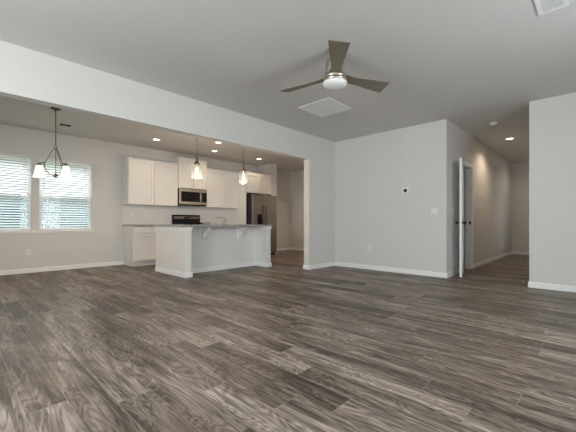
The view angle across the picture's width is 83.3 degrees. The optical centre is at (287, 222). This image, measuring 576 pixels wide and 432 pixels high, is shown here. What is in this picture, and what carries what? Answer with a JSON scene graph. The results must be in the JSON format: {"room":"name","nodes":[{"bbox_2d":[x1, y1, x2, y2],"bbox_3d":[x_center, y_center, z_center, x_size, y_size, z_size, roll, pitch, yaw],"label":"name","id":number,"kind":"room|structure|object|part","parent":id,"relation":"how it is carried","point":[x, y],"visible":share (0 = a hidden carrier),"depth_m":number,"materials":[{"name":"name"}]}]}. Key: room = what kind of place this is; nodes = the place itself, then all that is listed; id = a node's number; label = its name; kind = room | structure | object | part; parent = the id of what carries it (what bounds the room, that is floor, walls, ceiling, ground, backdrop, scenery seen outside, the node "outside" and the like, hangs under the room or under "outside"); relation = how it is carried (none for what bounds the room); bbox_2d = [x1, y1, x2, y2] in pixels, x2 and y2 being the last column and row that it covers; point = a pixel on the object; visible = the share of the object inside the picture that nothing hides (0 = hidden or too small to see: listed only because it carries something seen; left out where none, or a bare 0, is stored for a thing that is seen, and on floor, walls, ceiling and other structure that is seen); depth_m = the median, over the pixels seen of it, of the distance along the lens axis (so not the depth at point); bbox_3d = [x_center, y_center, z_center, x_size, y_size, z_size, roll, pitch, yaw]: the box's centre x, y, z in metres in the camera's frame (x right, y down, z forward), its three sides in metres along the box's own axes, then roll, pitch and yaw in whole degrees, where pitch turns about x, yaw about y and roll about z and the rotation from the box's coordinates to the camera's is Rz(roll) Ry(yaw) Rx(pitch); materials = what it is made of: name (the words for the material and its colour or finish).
{"room":"living room","nodes":[
{"label":"living room","id":0,"kind":"room"},
{"bbox_2d":[0,124,289,270],"bbox_3d":[-3.596,-0.414,7.662,0.150,2.743,10.400,0,0,44],"label":"wall","id":1,"kind":"structure","parent":0,"point":[104,244],"depth_m":6.88,"materials":[{"name":"white paint"}]},
{"bbox_2d":[0,156,30,230],"bbox_3d":[-5.291,-0.555,5.941,0.070,1.425,0.910,0,0,44],"label":"window","id":2,"kind":"structure","parent":1,"relation":"in","point":[0,156],"depth_m":6.21,"materials":[{"name":"white paint"}]},
{"bbox_3d":[-5.302,-0.890,5.952,0.028,0.708,0.862,0,0,44],"label":"sash","id":3,"kind":"part","parent":2,"relation":"part of","materials":[{"name":"white paint"}]},
{"bbox_3d":[-5.281,-0.221,5.931,0.028,0.708,0.862,0,0,44],"label":"sash","id":4,"kind":"part","parent":2,"relation":"part of","materials":[{"name":"white paint"}]},
{"bbox_2d":[0,153,31,229],"bbox_3d":[-5.229,-0.560,5.882,0.070,1.411,0.902,0,0,44],"label":"window blind","id":5,"kind":"object","parent":2,"relation":"attached to","point":[2,155],"visible":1,"depth_m":6.04,"materials":[{"name":"white plastic"}]},
{"bbox_3d":[-5.233,0.134,5.886,0.050,0.022,0.902,0,0,44],"label":"rail","id":6,"kind":"part","parent":5,"relation":"part of","materials":[{"name":"white plastic"}]},
{"bbox_2d":[25,249,29,255],"bbox_3d":[-4.935,0.567,6.147,0.009,0.120,0.075,0,0,44],"label":"wall outlet","id":7,"kind":"object","parent":1,"relation":"attached to","point":[27,251],"visible":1,"depth_m":6.14,"materials":[{"name":"white plastic"}]},
{"bbox_2d":[0,230,94,233],"bbox_3d":[-4.871,0.178,6.246,0.105,0.047,2.010,0,0,44],"label":"trim","id":8,"kind":"structure","parent":1,"relation":"attached to","point":[39,231],"depth_m":6.34,"materials":[{"name":"white paint"}]},
{"bbox_2d":[0,261,123,274],"bbox_3d":[-5.381,0.914,5.677,0.014,0.085,4.763,0,0,44],"label":"baseboard","id":9,"kind":"structure","parent":1,"relation":"attached to","point":[65,267],"depth_m":6.49,"materials":[{"name":"white paint"}]},
{"bbox_2d":[39,161,90,229],"bbox_3d":[-4.586,-0.555,6.678,0.070,1.425,0.910,0,0,44],"label":"window","id":10,"kind":"structure","parent":1,"relation":"in","point":[40,227],"depth_m":6.73,"materials":[{"name":"white paint"}]},
{"bbox_3d":[-4.597,-0.890,6.689,0.028,0.708,0.862,0,0,44],"label":"sash","id":11,"kind":"part","parent":10,"relation":"part of","materials":[{"name":"white paint"}]},
{"bbox_3d":[-4.575,-0.221,6.668,0.028,0.708,0.862,0,0,44],"label":"sash","id":12,"kind":"part","parent":10,"relation":"part of","materials":[{"name":"white paint"}]},
{"bbox_2d":[39,157,91,229],"bbox_3d":[-4.524,-0.560,6.619,0.070,1.411,0.902,0,0,44],"label":"window blind","id":13,"kind":"object","parent":10,"relation":"attached to","point":[75,163],"visible":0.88,"depth_m":6.61,"materials":[{"name":"white plastic"}]},
{"bbox_3d":[-4.528,-0.545,6.623,0.050,1.345,0.644,0,0,44],"label":"ladder cord","id":14,"kind":"part","parent":13,"relation":"part of","materials":[{"name":"white fabric"}]},
{"bbox_3d":[-4.528,0.134,6.623,0.050,0.022,0.902,0,0,44],"label":"rail","id":15,"kind":"part","parent":13,"relation":"part of","materials":[{"name":"white plastic"}]},
{"bbox_2d":[122,157,177,206],"bbox_3d":[-3.236,-0.923,7.667,0.360,1.040,1.165,0,0,44],"label":"upper cabinet","id":16,"kind":"object","parent":1,"relation":"attached to","point":[145,182],"visible":1,"depth_m":7.48,"materials":[{"name":"white paint"}]},
{"bbox_3d":[-3.323,-0.908,7.347,0.030,0.990,0.570,0,0,44],"label":"door","id":17,"kind":"part","parent":16,"relation":"part of","materials":[{"name":"white paint"}]},
{"bbox_3d":[-3.236,-1.428,7.667,0.360,0.030,1.165,0,0,44],"label":"trim","id":18,"kind":"part","parent":16,"relation":"part of","materials":[{"name":"white paint"}]},
{"bbox_3d":[-2.920,-0.908,7.768,0.030,0.990,0.570,0,0,44],"label":"door","id":19,"kind":"part","parent":16,"relation":"part of","materials":[{"name":"white paint"}]},
{"bbox_2d":[123,205,230,223],"bbox_3d":[-2.722,-0.180,8.460,0.010,0.446,3.012,0,0,44],"label":"backsplash","id":20,"kind":"structure","parent":1,"relation":"attached to","point":[156,214],"depth_m":8.13,"materials":[{"name":"white tile"}]},
{"bbox_2d":[171,157,206,189],"bbox_3d":[-2.541,-1.236,8.369,0.395,0.765,0.790,0,0,44],"label":"upper cabinet","id":21,"kind":"object","parent":1,"relation":"attached to","point":[187,178],"visible":0.92,"depth_m":8.20,"materials":[{"name":"white paint"}]},
{"bbox_3d":[-2.550,-1.220,8.104,0.030,0.715,0.383,0,0,44],"label":"door","id":22,"kind":"part","parent":21,"relation":"part of","materials":[{"name":"white paint"}]},
{"bbox_3d":[-2.541,-1.603,8.369,0.395,0.030,0.790,0,0,44],"label":"trim","id":23,"kind":"part","parent":21,"relation":"part of","materials":[{"name":"white paint"}]},
{"bbox_2d":[178,188,206,206],"bbox_3d":[-2.524,-0.638,8.353,0.420,0.420,0.770,0,0,44],"label":"microwave","id":24,"kind":"object","parent":21,"relation":"attached to","point":[186,197],"visible":0.92,"depth_m":8.21,"materials":[{"name":"silver metal"}]},
{"bbox_3d":[-2.469,-0.648,8.185,0.035,0.380,0.605,0,0,44],"label":"door","id":25,"kind":"part","parent":24,"relation":"part of","materials":[{"name":"silver metal"}]},
{"bbox_3d":[-2.201,-0.648,8.465,0.035,0.380,0.161,0,0,44],"label":"control panel","id":26,"kind":"part","parent":24,"relation":"part of","materials":[{"name":"black glass"}]},
{"bbox_3d":[-2.277,-1.220,8.389,0.030,0.715,0.383,0,0,44],"label":"door","id":27,"kind":"part","parent":21,"relation":"part of","materials":[{"name":"white paint"}]},
{"bbox_2d":[199,168,237,208],"bbox_3d":[-1.914,-0.923,9.049,0.360,1.040,1.040,0,0,44],"label":"upper cabinet","id":28,"kind":"object","parent":1,"relation":"attached to","point":[222,185],"visible":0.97,"depth_m":8.91,"materials":[{"name":"white paint"}]},
{"bbox_3d":[-1.979,-0.908,8.751,0.030,0.990,0.508,0,0,44],"label":"door","id":29,"kind":"part","parent":28,"relation":"part of","materials":[{"name":"white paint"}]},
{"bbox_3d":[-1.914,-1.428,9.049,0.360,0.030,1.040,0,0,44],"label":"trim","id":30,"kind":"part","parent":28,"relation":"part of","materials":[{"name":"white paint"}]},
{"bbox_3d":[-1.620,-0.908,9.127,0.030,0.990,0.508,0,0,44],"label":"door","id":31,"kind":"part","parent":28,"relation":"part of","materials":[{"name":"white paint"}]},
{"bbox_2d":[246,171,271,194],"bbox_3d":[-1.074,-1.143,9.685,0.695,0.600,0.960,0,0,44],"label":"upper cabinet","id":32,"kind":"object","parent":1,"relation":"attached to","point":[256,183],"visible":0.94,"depth_m":9.42,"materials":[{"name":"white paint"}]},
{"bbox_3d":[-1.004,-1.128,9.286,0.030,0.550,0.468,0,0,44],"label":"door","id":33,"kind":"part","parent":32,"relation":"part of","materials":[{"name":"white paint"}]},
{"bbox_3d":[-1.074,-1.428,9.685,0.695,0.030,0.960,0,0,44],"label":"trim","id":34,"kind":"part","parent":32,"relation":"part of","materials":[{"name":"white paint"}]},
{"bbox_3d":[-0.672,-1.128,9.632,0.030,0.550,0.468,0,0,44],"label":"door","id":35,"kind":"part","parent":32,"relation":"part of","materials":[{"name":"white paint"}]},
{"bbox_2d":[0,40,334,264],"bbox_3d":[0.281,-0.414,6.513,0.140,2.743,13.800,0,0,44],"label":"wall","id":36,"kind":"structure","parent":0,"point":[26,74],"depth_m":4.45,"materials":[{"name":"white paint"}]},
{"bbox_2d":[303,262,334,269],"bbox_3d":[0.680,0.914,6.931,0.168,0.085,0.904,0,0,44],"label":"baseboard","id":37,"kind":"structure","parent":36,"relation":"attached to","point":[307,267],"depth_m":6.76,"materials":[{"name":"white paint"}]},
{"bbox_2d":[257,164,276,195],"bbox_3d":[-0.669,-0.414,10.128,0.670,2.743,0.230,0,0,44],"label":"wall","id":38,"kind":"structure","parent":0,"point":[271,169],"depth_m":9.91,"materials":[{"name":"white paint"}]},
{"bbox_2d":[0,250,575,431],"bbox_3d":[1.130,1.032,5.680,9.720,0.150,14.070,0,0,44],"label":"floor","id":39,"kind":"structure","parent":0,"point":[284,346],"depth_m":2.42,"materials":[{"name":"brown wood"}]},
{"bbox_2d":[123,226,155,266],"bbox_3d":[-3.138,0.519,7.590,0.609,0.876,1.140,0,0,44],"label":"base cabinet","id":40,"kind":"object","parent":39,"relation":"on","point":[139,242],"visible":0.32,"depth_m":7.16,"materials":[{"name":"white paint"}]},
{"bbox_3d":[-3.128,0.165,7.186,0.036,0.140,0.546,0,0,44],"label":"drawer","id":41,"kind":"part","parent":40,"relation":"part of","materials":[{"name":"white paint"}]},
{"bbox_3d":[-3.128,0.553,7.186,0.036,0.577,0.546,0,0,44],"label":"door","id":42,"kind":"part","parent":40,"relation":"part of","materials":[{"name":"white paint"}]},
{"bbox_2d":[122,224,183,225],"bbox_3d":[-3.131,0.062,7.568,0.649,0.038,1.168,0,0,44],"label":"countertop","id":43,"kind":"structure","parent":40,"relation":"on","point":[122,224],"depth_m":7.18,"materials":[{"name":"stone"}]},
{"bbox_2d":[172,215,202,224],"bbox_3d":[-2.431,0.380,8.250,0.696,1.155,0.774,0,0,44],"label":"range","id":44,"kind":"object","parent":39,"relation":"on","point":[176,219],"visible":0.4,"depth_m":8.40,"materials":[{"name":"black metal"}]},
{"bbox_2d":[155,226,271,277],"bbox_3d":[-1.492,0.519,6.725,1.186,0.876,2.047,0,0,44],"label":"kitchen island","id":45,"kind":"object","parent":39,"relation":"on","point":[187,251],"visible":0.88,"depth_m":6.37,"materials":[{"name":"white paint"}]},
{"bbox_3d":[-2.149,0.114,6.038,1.186,0.066,0.147,0,0,44],"label":"cap moulding","id":46,"kind":"part","parent":45,"relation":"part of","materials":[{"name":"white paint"}]},
{"bbox_3d":[-2.149,0.913,6.038,1.186,0.088,0.147,0,0,44],"label":"moulding","id":47,"kind":"part","parent":45,"relation":"part of","materials":[{"name":"white paint"}]},
{"bbox_2d":[153,224,272,226],"bbox_3d":[-1.496,0.062,6.729,1.235,0.038,2.095,0,0,44],"label":"island countertop","id":48,"kind":"structure","parent":45,"relation":"on","point":[190,225],"depth_m":6.26,"materials":[{"name":"stone"}]},
{"bbox_3d":[-1.337,0.914,6.577,0.014,0.085,1.751,0,0,44],"label":"moulding","id":49,"kind":"part","parent":45,"relation":"part of","materials":[{"name":"white paint"}]},
{"bbox_3d":[-0.835,0.114,7.411,1.186,0.066,0.147,0,0,44],"label":"cap moulding","id":50,"kind":"part","parent":45,"relation":"part of","materials":[{"name":"white paint"}]},
{"bbox_3d":[-0.835,0.913,7.411,1.186,0.088,0.147,0,0,44],"label":"moulding","id":51,"kind":"part","parent":45,"relation":"part of","materials":[{"name":"white paint"}]},
{"bbox_2d":[231,171,245,223],"bbox_3d":[-1.426,-0.243,9.329,0.679,2.400,0.034,0,0,44],"label":"end panel","id":52,"kind":"object","parent":39,"relation":"on","point":[238,216],"visible":0.5,"depth_m":9.24,"materials":[{"name":"white paint"}]},
{"bbox_2d":[246,194,276,254],"bbox_3d":[-0.953,0.087,9.562,0.983,1.740,0.900,0,0,44],"label":"refrigerator","id":53,"kind":"object","parent":39,"relation":"on","point":[260,209],"visible":0.52,"depth_m":9.21,"materials":[{"name":"silver metal"}]},
{"bbox_3d":[-0.848,0.057,9.105,0.074,1.680,0.386,0,0,44],"label":"freezer door","id":54,"kind":"part","parent":53,"relation":"part of","materials":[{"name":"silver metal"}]},
{"bbox_3d":[-0.534,0.057,9.433,0.074,1.680,0.506,0,0,44],"label":"door","id":55,"kind":"part","parent":53,"relation":"part of","materials":[{"name":"silver metal"}]},
{"bbox_2d":[0,0,575,171],"bbox_3d":[1.130,-1.861,5.680,9.720,0.150,14.070,0,0,44],"label":"ceiling","id":56,"kind":"structure","parent":0,"point":[472,65],"depth_m":3.46,"materials":[{"name":"white paint"}]},
{"bbox_2d":[33,107,71,179],"bbox_3d":[-3.635,-1.237,5.024,0.493,1.098,0.500,0,0,44],"label":"chandelier","id":57,"kind":"object","parent":56,"relation":"hanging from","point":[65,174],"visible":1,"depth_m":4.99,"materials":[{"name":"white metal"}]},
{"bbox_3d":[-3.791,-0.784,4.938,0.160,0.174,0.160,0,0,44],"label":"lamp shade","id":58,"kind":"part","parent":57,"relation":"part of","materials":[{"name":"white glass"}]},
{"bbox_3d":[-3.714,-0.941,4.993,0.203,0.439,0.012,0,0,-36],"label":"arm","id":59,"kind":"part","parent":57,"relation":"part of","materials":[{"name":"brown metal"}]},
{"bbox_3d":[-3.625,-1.473,5.057,0.018,0.540,0.018,0,0,21],"label":"rod","id":60,"kind":"part","parent":57,"relation":"part of","materials":[{"name":"brown metal"}]},
{"bbox_3d":[-3.428,-0.784,4.999,0.160,0.174,0.160,0,0,44],"label":"lamp shade","id":61,"kind":"part","parent":57,"relation":"part of","materials":[{"name":"white glass"}]},
{"bbox_2d":[193,157,199,175],"bbox_3d":[-1.712,-1.312,6.094,0.196,0.948,0.196,0,0,44],"label":"pendant lamp","id":62,"kind":"object","parent":56,"relation":"hanging from","point":[196,163],"visible":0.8,"depth_m":6.08,"materials":[{"name":"white glass"}]},
{"bbox_2d":[241,147,247,181],"bbox_3d":[-0.951,-1.310,6.889,0.196,0.953,0.196,0,0,44],"label":"pendant lamp","id":63,"kind":"object","parent":56,"relation":"hanging from","point":[243,170],"visible":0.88,"depth_m":6.88,"materials":[{"name":"white glass"}]},
{"bbox_2d":[298,98,351,116],"bbox_3d":[0.578,-1.781,5.049,0.595,0.010,0.605,0,0,44],"label":"attic hatch","id":64,"kind":"object","parent":56,"relation":"in","point":[327,106],"visible":1,"depth_m":5.01,"materials":[{"name":"white paint"}]},
{"bbox_2d":[278,40,389,92],"bbox_3d":[0.460,-1.593,3.471,1.152,0.386,1.228,0,0,44],"label":"ceiling fan","id":65,"kind":"object","parent":56,"relation":"hanging from","point":[334,79],"visible":1,"depth_m":3.32,"materials":[{"name":"brown wood"}]},
{"bbox_3d":[0.174,-1.521,3.584,0.585,0.047,0.186,0,0,38],"label":"blade","id":66,"kind":"part","parent":65,"relation":"part of","materials":[{"name":"brown wood"}]},
{"bbox_3d":[0.471,-1.521,3.005,0.186,0.047,0.585,0,0,8],"label":"blade","id":67,"kind":"part","parent":65,"relation":"part of","materials":[{"name":"brown wood"}]},
{"bbox_3d":[0.824,-1.521,3.552,0.585,0.047,0.186,0,0,-22],"label":"blade","id":68,"kind":"part","parent":65,"relation":"part of","materials":[{"name":"brown wood"}]},
{"bbox_2d":[534,0,568,15],"bbox_3d":[2.102,-1.780,2.587,0.200,0.011,0.365,0,0,44],"label":"ceiling vent","id":69,"kind":"object","parent":56,"relation":"in","point":[542,6],"visible":1,"depth_m":2.65,"materials":[{"name":"white metal"}]},
{"bbox_2d":[275,247,303,253],"bbox_3d":[0.778,0.914,9.629,3.450,0.085,1.510,0,0,44],"label":"baseboard","id":70,"kind":"structure","parent":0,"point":[288,248],"depth_m":11.07,"materials":[{"name":"white paint"}]},
{"bbox_2d":[290,170,303,247],"bbox_3d":[1.287,-0.414,10.270,3.600,2.743,0.120,0,0,44],"label":"wall","id":71,"kind":"structure","parent":0,"point":[296,177],"depth_m":11.11,"materials":[{"name":"white paint"}]},
{"bbox_2d":[335,92,575,285],"bbox_3d":[3.245,-0.414,5.185,5.980,2.743,0.120,0,0,44],"label":"wall","id":72,"kind":"structure","parent":0,"point":[401,230],"depth_m":5.83,"materials":[{"name":"white paint"}]},
{"bbox_2d":[335,262,446,277],"bbox_3d":[1.894,0.914,6.385,2.340,0.085,0.014,0,0,44],"label":"baseboard","id":73,"kind":"structure","parent":72,"relation":"attached to","point":[380,268],"depth_m":6.22,"materials":[{"name":"white paint"}]},
{"bbox_2d":[402,187,408,193],"bbox_3d":[2.206,-0.601,6.081,0.130,0.115,0.024,0,0,44],"label":"thermostat","id":74,"kind":"object","parent":72,"relation":"attached to","point":[405,190],"visible":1,"depth_m":6.07,"materials":[{"name":"white plastic"}]},
{"bbox_2d":[431,208,437,213],"bbox_3d":[2.585,-0.203,5.725,0.116,0.116,0.012,0,0,44],"label":"light switch","id":75,"kind":"object","parent":72,"relation":"attached to","point":[433,210],"visible":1,"depth_m":5.72,"materials":[{"name":"white plastic"}]},
{"bbox_2d":[529,281,575,292],"bbox_3d":[4.407,0.914,3.981,2.335,0.085,0.014,0,0,44],"label":"baseboard","id":76,"kind":"structure","parent":72,"relation":"attached to","point":[567,288],"depth_m":4.59,"materials":[{"name":"white paint"}]},
{"bbox_2d":[449,121,511,271],"bbox_3d":[4.761,-0.414,7.797,0.120,2.743,5.750,0,0,44],"label":"wall","id":77,"kind":"structure","parent":0,"point":[492,187],"depth_m":7.27,"materials":[{"name":"white paint"}]},
{"bbox_2d":[455,158,465,276],"bbox_3d":[3.174,-0.086,5.864,0.170,2.063,0.664,0,0,37],"label":"door","id":78,"kind":"structure","parent":77,"relation":"in","point":[461,222],"depth_m":5.60,"materials":[{"name":"white paint"}]},
{"bbox_2d":[463,161,472,268],"bbox_3d":[3.503,-0.119,6.482,0.152,2.152,0.864,0,0,44],"label":"trim","id":79,"kind":"structure","parent":77,"relation":"attached to","point":[468,167],"depth_m":6.72,"materials":[{"name":"white paint"}]},
{"bbox_2d":[447,251,528,286],"bbox_3d":[5.175,0.914,7.308,1.155,0.085,5.884,0,0,44],"label":"baseboard","id":80,"kind":"structure","parent":77,"relation":"attached to","point":[455,272],"depth_m":7.63,"materials":[{"name":"white paint"}]},
{"bbox_2d":[494,160,499,168],"bbox_3d":[5.288,-1.468,8.206,0.077,0.180,0.270,0,0,44],"label":"door chime","id":81,"kind":"object","parent":77,"relation":"attached to","point":[496,162],"visible":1,"depth_m":8.12,"materials":[{"name":"white plastic"}]},
{"bbox_2d":[464,162,528,251],"bbox_3d":[6.449,-0.414,10.244,3.615,2.743,0.120,0,0,44],"label":"wall","id":82,"kind":"structure","parent":0,"point":[520,171],"depth_m":9.68,"materials":[{"name":"white paint"}]},
{"label":"outside","id":83,"kind":"structure","parent":0,"visible":0},
{"bbox_3d":[-15.606,1.332,18.391,32.020,0.150,55.000,0,0,44],"label":"ground","id":84,"kind":"structure","parent":83,"visible":0},
{"bbox_2d":[0,157,86,227],"bbox_3d":[-10.838,-1.193,10.370,7.000,4.900,18.800,0,0,44],"label":"neighbor house","id":85,"kind":"structure","parent":84,"relation":"on","point":[3,157],"depth_m":9.81,"materials":[{"name":"grey"}]},
{"bbox_3d":[-7.792,-0.213,9.178,0.020,0.560,0.530,0,0,44],"label":"pane","id":86,"kind":"part","parent":85,"relation":"part of","materials":[{"name":"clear glass"}]}
]}

